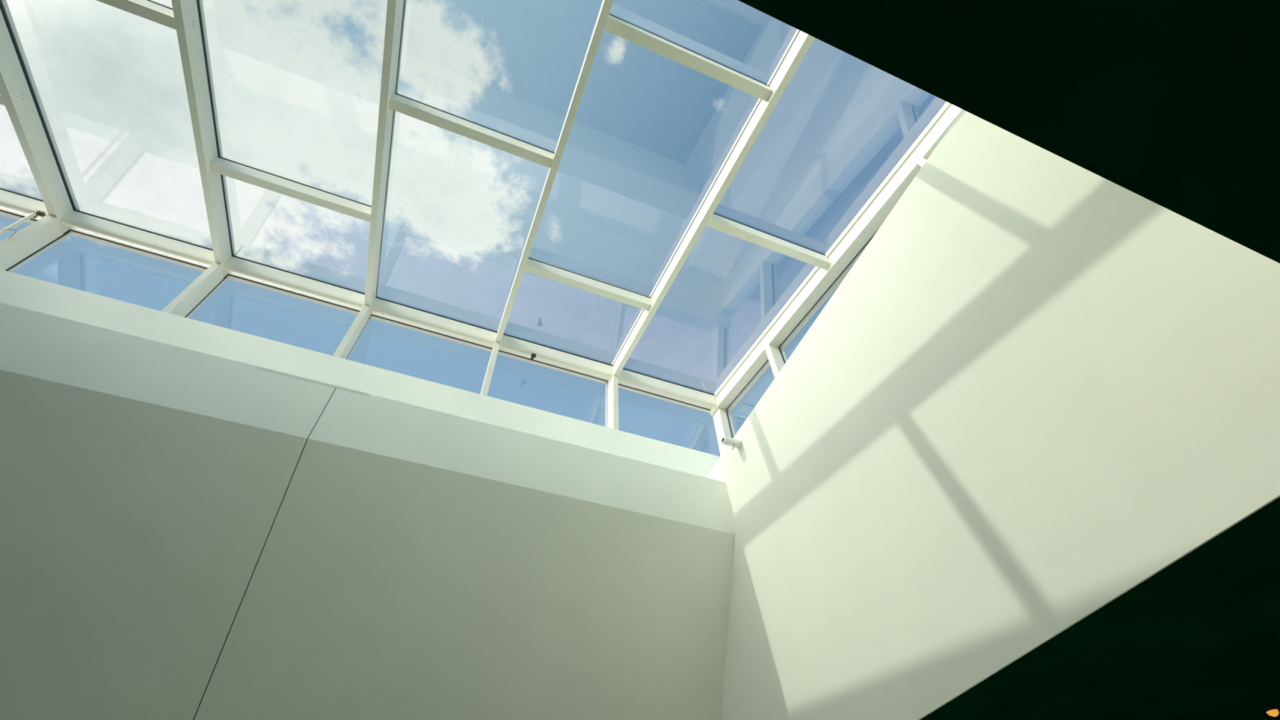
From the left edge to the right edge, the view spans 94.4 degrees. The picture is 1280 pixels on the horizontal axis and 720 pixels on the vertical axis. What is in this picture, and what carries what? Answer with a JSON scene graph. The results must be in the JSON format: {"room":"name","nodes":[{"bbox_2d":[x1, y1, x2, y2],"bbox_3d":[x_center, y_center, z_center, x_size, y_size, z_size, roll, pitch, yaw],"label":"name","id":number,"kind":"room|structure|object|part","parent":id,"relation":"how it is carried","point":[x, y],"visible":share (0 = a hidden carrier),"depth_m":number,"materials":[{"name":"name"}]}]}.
{"room":"skylit atrium","nodes":[
{"label":"skylit atrium","id":0,"kind":"room"},
{"bbox_2d":[0,302,735,719],"bbox_3d":[-3.915,1.496,4.668,10.162,3.009,1.509,16,-54,-15],"label":"wall","id":1,"kind":"structure","parent":0,"point":[185,534],"depth_m":4.88,"materials":[{"name":"white paint"}]},
{"bbox_2d":[257,366,369,395],"bbox_3d":[-3.066,0.203,5.586,0.987,0.032,0.002,16,-54,-15],"label":"strip","id":2,"kind":"object","parent":1,"relation":"attached to","point":[258,367],"visible":1,"depth_m":5.58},
{"bbox_2d":[0,269,719,477],"bbox_3d":[-3.522,0.494,6.625,10.747,1.272,0.300,16,-54,-15],"label":"trim","id":3,"kind":"structure","parent":1,"relation":"on","point":[15,290],"depth_m":6.83,"materials":[{"name":"white paint"}]},
{"bbox_2d":[0,214,71,271],"bbox_3d":[-6.964,-1.280,6.693,0.087,1.269,0.330,16,-54,-15],"label":"window post","id":4,"kind":"object","parent":3,"relation":"on","point":[30,242],"visible":0.98,"depth_m":6.73,"materials":[{"name":"white metal"}]},
{"bbox_2d":[161,262,227,318],"bbox_3d":[-5.337,-0.800,7.144,0.075,1.269,0.330,16,-54,-15],"label":"window post","id":5,"kind":"object","parent":3,"relation":"on","point":[202,287],"visible":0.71,"depth_m":7.09,"materials":[{"name":"white metal"}]},
{"bbox_2d":[333,304,370,359],"bbox_3d":[-3.680,-0.311,7.603,0.075,1.269,0.330,16,-54,-15],"label":"window post","id":6,"kind":"object","parent":3,"relation":"on","point":[345,348],"visible":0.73,"depth_m":7.52,"materials":[{"name":"white metal"}]},
{"bbox_2d":[480,342,500,395],"bbox_3d":[-2.048,0.172,8.055,0.075,1.269,0.330,16,-54,-15],"label":"window post","id":7,"kind":"object","parent":3,"relation":"on","point":[487,379],"visible":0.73,"depth_m":7.89,"materials":[{"name":"white metal"}]},
{"bbox_2d":[605,375,618,430],"bbox_3d":[-0.403,0.657,8.511,0.075,1.269,0.330,16,-54,-15],"label":"window post","id":8,"kind":"object","parent":3,"relation":"on","point":[611,388],"visible":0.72,"depth_m":8.43,"materials":[{"name":"white metal"}]},
{"bbox_2d":[706,109,1279,719],"bbox_3d":[2.092,1.120,4.893,1.005,3.402,6.300,16,-54,-15],"label":"wall","id":9,"kind":"structure","parent":0,"point":[1041,385],"depth_m":3.63,"materials":[{"name":"white paint"}]},
{"bbox_2d":[710,406,735,456],"bbox_3d":[1.298,1.384,8.731,0.249,2.241,0.268,16,-54,-15],"label":"post","id":10,"kind":"object","parent":9,"relation":"on","point":[722,420],"visible":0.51,"depth_m":9.07,"materials":[{"name":"white metal"}]},
{"bbox_2d":[0,187,716,413],"bbox_3d":[-3.695,-0.706,8.131,10.543,0.283,0.296,16,-54,-15],"label":"beam","id":11,"kind":"structure","parent":10,"relation":"on","point":[14,205],"depth_m":7.98,"materials":[{"name":"white metal"}]},
{"bbox_2d":[32,210,45,218],"bbox_3d":[-7.034,-1.694,6.922,0.074,0.118,0.048,16,-54,-15],"label":"fitting","id":12,"kind":"object","parent":11,"relation":"attached to","point":[40,213],"visible":0.87,"depth_m":6.93,"materials":[{"name":"brown metal"}]},
{"bbox_2d":[0,213,35,238],"bbox_3d":[-6.904,-1.317,6.386,0.143,1.116,0.050,16,-54,-15],"label":"rod","id":13,"kind":"object","parent":12,"relation":"hanging from","point":[11,227],"visible":1,"depth_m":6.58,"materials":[{"name":"grey metal"}]},
{"bbox_2d":[0,0,79,233],"bbox_3d":[-5.994,-3.346,5.401,0.091,1.323,5.484,16,-54,-15],"label":"rafter","id":14,"kind":"object","parent":11,"relation":"attached to","point":[19,92],"visible":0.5,"depth_m":6.27,"materials":[{"name":"white metal"}]},
{"bbox_2d":[0,93,4,105],"bbox_3d":[-7.180,-2.920,5.945,1.594,0.250,0.116,16,-54,-15],"label":"crossbar","id":15,"kind":"structure","parent":14,"relation":"attached to","point":[2,102],"depth_m":6.05,"materials":[{"name":"white metal"}]},
{"bbox_2d":[96,0,176,30],"bbox_3d":[-5.018,-3.385,5.340,1.672,0.250,0.116,16,-54,-15],"label":"crossbar","id":16,"kind":"structure","parent":14,"relation":"attached to","point":[149,10],"depth_m":5.40,"materials":[{"name":"white metal"}]},
{"bbox_2d":[171,0,235,277],"bbox_3d":[-4.367,-2.866,5.852,0.079,1.323,5.484,16,-54,-15],"label":"rafter","id":17,"kind":"object","parent":11,"relation":"attached to","point":[188,15],"visible":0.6,"depth_m":6.14,"materials":[{"name":"white metal"}]},
{"bbox_2d":[209,156,371,222],"bbox_3d":[-3.945,-1.964,6.841,1.711,0.250,0.116,16,-54,-15],"label":"crossbar","id":18,"kind":"structure","parent":17,"relation":"attached to","point":[222,166],"depth_m":6.76,"materials":[{"name":"white metal"}]},
{"bbox_2d":[364,0,406,317],"bbox_3d":[-2.711,-2.377,6.311,0.075,1.323,5.484,16,-54,-15],"label":"rafter","id":19,"kind":"object","parent":11,"relation":"attached to","point":[396,9],"visible":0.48,"depth_m":6.25,"materials":[{"name":"white metal"}]},
{"bbox_2d":[389,93,554,168],"bbox_3d":[-1.734,-2.415,6.250,1.684,0.250,0.116,16,-54,-15],"label":"crossbar","id":20,"kind":"structure","parent":19,"relation":"attached to","point":[403,104],"depth_m":6.17,"materials":[{"name":"white metal"}]},
{"bbox_2d":[529,352,536,360],"bbox_3d":[-1.519,-0.041,8.419,0.074,0.118,0.048,16,-54,-15],"label":"fitting","id":21,"kind":"object","parent":11,"relation":"attached to","point":[533,355],"visible":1,"depth_m":8.42,"materials":[{"name":"brown metal"}]},
{"bbox_2d":[492,0,613,349],"bbox_3d":[-1.079,-1.895,6.763,0.075,1.323,5.484,16,-54,-15],"label":"rafter","id":22,"kind":"object","parent":11,"relation":"attached to","point":[606,5],"visible":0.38,"depth_m":6.20,"materials":[{"name":"white metal"}]},
{"bbox_2d":[524,257,651,311],"bbox_3d":[-0.662,-0.995,7.751,1.698,0.250,0.116,16,-54,-15],"label":"crossbar","id":23,"kind":"structure","parent":22,"relation":"attached to","point":[533,266],"depth_m":7.68,"materials":[{"name":"white metal"}]},
{"bbox_2d":[608,29,815,383],"bbox_3d":[0.566,-1.409,7.218,0.075,1.323,5.484,16,-54,-15],"label":"rafter","id":24,"kind":"object","parent":11,"relation":"attached to","point":[801,42],"visible":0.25,"depth_m":6.52,"materials":[{"name":"white metal"}]},
{"bbox_2d":[604,13,773,101],"bbox_3d":[0.476,-2.875,5.649,1.698,0.250,0.116,16,-54,-15],"label":"crossbar","id":25,"kind":"structure","parent":24,"relation":"attached to","point":[615,25],"depth_m":5.56,"materials":[{"name":"white metal"}]},
{"bbox_2d":[706,213,831,269],"bbox_3d":[1.536,-1.449,7.156,1.668,0.250,0.116,16,-54,-15],"label":"crossbar","id":26,"kind":"structure","parent":24,"relation":"attached to","point":[718,222],"depth_m":7.08,"materials":[{"name":"white metal"}]},
{"bbox_2d":[714,102,961,410],"bbox_3d":[2.300,-0.979,7.592,0.270,1.256,5.244,16,-54,-15],"label":"beam","id":27,"kind":"structure","parent":11,"relation":"attached to","point":[872,215],"depth_m":7.23,"materials":[{"name":"white metal"}]},
{"bbox_2d":[721,435,742,449],"bbox_3d":[1.020,0.918,6.612,0.212,0.112,0.114,16,-54,-15],"label":"security camera","id":28,"kind":"object","parent":9,"relation":"attached to","point":[737,443],"visible":1,"depth_m":6.58,"materials":[{"name":"white plastic"}]},
{"bbox_3d":[1.106,0.943,6.637,0.025,0.110,0.110,16,-54,-15],"label":"mounting plate","id":29,"kind":"part","parent":28,"relation":"part of","materials":[{"name":"white plastic"}]},
{"bbox_2d":[725,360,768,409],"bbox_3d":[1.648,0.686,8.375,0.021,1.391,1.430,16,-54,-15],"label":"window","id":30,"kind":"structure","parent":9,"relation":"in","point":[767,360],"depth_m":8.84,"materials":[{"name":"grey metal"}]},
{"bbox_2d":[764,157,927,377],"bbox_3d":[2.447,-0.909,6.993,0.230,1.136,3.089,16,-54,-15],"label":"window","id":31,"kind":"structure","parent":9,"relation":"in","point":[878,228],"depth_m":7.95,"materials":[{"name":"white metal"}]},
{"bbox_3d":[1.890,0.191,7.831,0.230,1.136,0.105,16,-54,-15],"label":"window mullion","id":32,"kind":"part","parent":31,"relation":"part of","materials":[{"name":"white metal"}]},
{"bbox_3d":[3.019,-1.854,5.936,0.230,0.600,0.080,16,-54,-15],"label":"window mullion","id":33,"kind":"part","parent":31,"relation":"part of","materials":[{"name":"white metal"}]},
{"bbox_2d":[737,0,1279,719],"bbox_3d":[-1.168,0.044,1.833,19.200,0.150,15.000,16,-54,-15],"label":"ceiling","id":34,"kind":"structure","parent":0,"point":[1174,104],"depth_m":1.39,"materials":[{"name":"black paint"}]},
{"bbox_2d":[1262,706,1279,716],"bbox_3d":[3.817,2.126,3.573,0.080,0.038,0.080,16,-54,-15],"label":"recessed light","id":35,"kind":"object","parent":34,"relation":"in","point":[1273,711],"visible":1,"depth_m":3.56,"materials":[{"name":"orange glass"}]},
{"bbox_3d":[3.817,2.130,3.568,0.060,0.026,0.060,16,-54,-15],"label":"lamp bulb","id":36,"kind":"part","parent":35,"relation":"part of","materials":[{"name":"orange glass"}]}
]}

